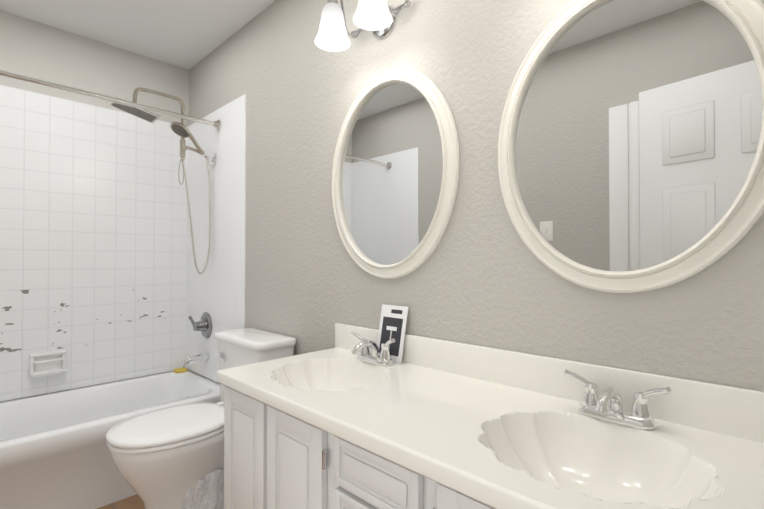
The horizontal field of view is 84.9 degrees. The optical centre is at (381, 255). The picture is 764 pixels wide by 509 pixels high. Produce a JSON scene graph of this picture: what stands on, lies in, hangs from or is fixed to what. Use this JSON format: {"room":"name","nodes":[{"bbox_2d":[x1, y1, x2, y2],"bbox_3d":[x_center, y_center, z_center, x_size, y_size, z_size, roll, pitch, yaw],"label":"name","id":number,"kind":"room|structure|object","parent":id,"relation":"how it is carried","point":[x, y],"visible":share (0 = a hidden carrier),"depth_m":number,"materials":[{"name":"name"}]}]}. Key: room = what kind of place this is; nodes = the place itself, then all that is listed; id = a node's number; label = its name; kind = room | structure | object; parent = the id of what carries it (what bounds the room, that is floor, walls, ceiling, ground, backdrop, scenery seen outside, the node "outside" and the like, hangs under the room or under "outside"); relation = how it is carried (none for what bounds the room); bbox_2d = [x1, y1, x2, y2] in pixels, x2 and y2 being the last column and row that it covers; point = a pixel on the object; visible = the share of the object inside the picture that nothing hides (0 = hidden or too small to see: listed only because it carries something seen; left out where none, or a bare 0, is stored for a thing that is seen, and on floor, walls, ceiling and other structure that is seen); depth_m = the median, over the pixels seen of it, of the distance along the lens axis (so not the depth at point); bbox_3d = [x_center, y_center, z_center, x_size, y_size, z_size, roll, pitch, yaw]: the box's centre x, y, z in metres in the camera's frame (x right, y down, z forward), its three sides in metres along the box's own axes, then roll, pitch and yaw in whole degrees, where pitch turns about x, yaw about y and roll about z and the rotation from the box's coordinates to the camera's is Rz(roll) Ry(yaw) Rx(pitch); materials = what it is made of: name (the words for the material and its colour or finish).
{"room":"bathroom","nodes":[
{"label":"bathroom","id":0,"kind":"room"},
{"bbox_2d":[0,10,188,401],"bbox_3d":[-1.905,-0.070,2.362,0.100,2.440,1.530,-1,-1,44],"label":"wall","id":1,"kind":"structure","parent":0,"point":[36,50],"depth_m":2.45,"materials":[{"name":"grey paint"}]},
{"bbox_2d":[0,85,187,401],"bbox_3d":[-1.866,-0.066,2.324,0.008,1.658,1.528,-1,-1,44],"label":"wall tile","id":2,"kind":"structure","parent":1,"relation":"attached to","point":[93,241],"depth_m":2.46,"materials":[{"name":"white tile"}]},
{"bbox_2d":[29,350,66,376],"bbox_3d":[-1.831,0.592,2.296,0.070,0.116,0.162,-1,-1,44],"label":"soap dish","id":3,"kind":"object","parent":2,"relation":"attached to","point":[47,363],"visible":0.98,"depth_m":2.30,"materials":[{"name":"white ceramic"}]},
{"bbox_2d":[97,494,143,508],"bbox_3d":[-0.714,1.187,1.191,3.420,0.100,1.730,-1,-1,44],"label":"floor","id":4,"kind":"structure","parent":0,"point":[133,502],"depth_m":1.92,"materials":[{"name":"tile"}]},
{"bbox_2d":[0,369,219,508],"bbox_3d":[-1.608,0.954,2.062,0.711,0.385,1.520,-1,-1,44],"label":"bathtub","id":5,"kind":"object","parent":4,"relation":"on","point":[54,451],"visible":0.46,"depth_m":1.92,"materials":[{"name":"white ceramic"}]},
{"bbox_2d":[174,367,186,372],"bbox_3d":[-1.333,0.758,2.766,0.055,0.021,0.070,-1,-1,44],"label":"sponge","id":6,"kind":"object","parent":5,"relation":"on","point":[180,370],"visible":1,"depth_m":2.75,"materials":[{"name":"yellow"}]},
{"bbox_2d":[106,328,295,508],"bbox_3d":[-0.790,0.760,1.829,0.456,0.768,0.707,-1,-1,44],"label":"toilet","id":7,"kind":"object","parent":4,"relation":"on","point":[171,457],"visible":0.67,"depth_m":1.67,"materials":[{"name":"white ceramic"}]},
{"bbox_2d":[217,304,763,508],"bbox_3d":[0.168,0.655,1.040,1.487,0.960,0.524,-1,-1,44],"label":"bathroom vanity","id":8,"kind":"object","parent":4,"relation":"on","point":[389,413],"visible":1,"depth_m":0.95,"materials":[{"name":"white paint"}]},
{"bbox_2d":[350,331,394,365],"bbox_3d":[-0.053,0.326,1.452,0.217,0.097,0.134,-1,-1,44],"label":"faucet","id":9,"kind":"object","parent":8,"relation":"on","point":[383,354],"depth_m":1.46,"materials":[{"name":"silver metal"}]},
{"bbox_2d":[564,369,671,429],"bbox_3d":[0.499,0.320,0.915,0.217,0.097,0.134,-1,-1,44],"label":"faucet","id":10,"kind":"object","parent":8,"relation":"on","point":[606,409],"depth_m":0.92,"materials":[{"name":"silver metal"}]},
{"bbox_2d":[0,0,274,69],"bbox_3d":[-0.714,-1.353,1.220,3.420,0.100,1.730,-1,-1,44],"label":"ceiling","id":11,"kind":"structure","parent":0,"point":[187,34],"depth_m":2.29,"materials":[{"name":"white paint"}]},
{"bbox_2d":[188,0,763,391],"bbox_3d":[-0.146,-0.076,1.791,3.420,2.440,0.100,-1,-1,44],"label":"wall","id":12,"kind":"structure","parent":0,"point":[483,275],"depth_m":1.37,"materials":[{"name":"grey paint"}]},
{"bbox_2d":[186,94,245,382],"bbox_3d":[-1.045,0.130,2.585,0.804,2.045,0.008,-1,-1,44],"label":"wall panel","id":13,"kind":"structure","parent":12,"relation":"attached to","point":[216,290],"depth_m":2.54,"materials":[{"name":"white tile"}]},
{"bbox_2d":[0,70,220,129],"bbox_3d":[-1.518,-0.799,1.994,0.064,0.064,1.512,-1,-1,44],"label":"shower rail","id":14,"kind":"object","parent":13,"relation":"attached to","point":[216,124],"visible":1,"depth_m":2.10,"materials":[{"name":"silver metal"}]},
{"bbox_2d":[108,87,215,273],"bbox_3d":[-1.244,-0.414,2.403,0.164,1.051,0.537,-1,-1,44],"label":"shower head","id":15,"kind":"object","parent":13,"relation":"attached to","point":[181,129],"visible":0.98,"depth_m":2.47},
{"bbox_2d":[181,352,207,366],"bbox_3d":[-1.159,0.640,2.578,0.060,0.072,0.151,-1,-1,44],"label":"tub spout","id":16,"kind":"object","parent":13,"relation":"attached to","point":[188,361],"visible":1,"depth_m":2.56,"materials":[{"name":"silver metal"}]},
{"bbox_2d":[188,312,211,337],"bbox_3d":[-1.138,0.438,2.601,0.164,0.164,0.092,-1,-1,44],"label":"tub valve","id":17,"kind":"object","parent":13,"relation":"attached to","point":[203,325],"visible":1,"depth_m":2.59,"materials":[{"name":"silver metal"}]},
{"bbox_2d":[314,0,410,51],"bbox_3d":[-0.072,-0.887,1.496,0.342,0.211,0.230,-1,-1,44],"label":"light","id":18,"kind":"object","parent":12,"relation":"attached to","point":[377,18],"visible":1,"depth_m":1.49,"materials":[{"name":"white glass"}]},
{"bbox_2d":[332,68,459,278],"bbox_3d":[0.013,-0.299,1.548,0.630,0.770,0.028,-1,-1,44],"label":"mirror","id":19,"kind":"object","parent":12,"relation":"attached to","point":[395,170],"visible":0.98,"depth_m":1.52,"materials":[{"name":"white paint"}]},
{"bbox_2d":[498,0,763,292],"bbox_3d":[0.566,-0.295,1.012,0.630,0.770,0.028,-1,-1,44],"label":"mirror","id":20,"kind":"object","parent":12,"relation":"attached to","point":[631,148],"visible":1,"depth_m":0.98,"materials":[{"name":"white paint"}]}
]}

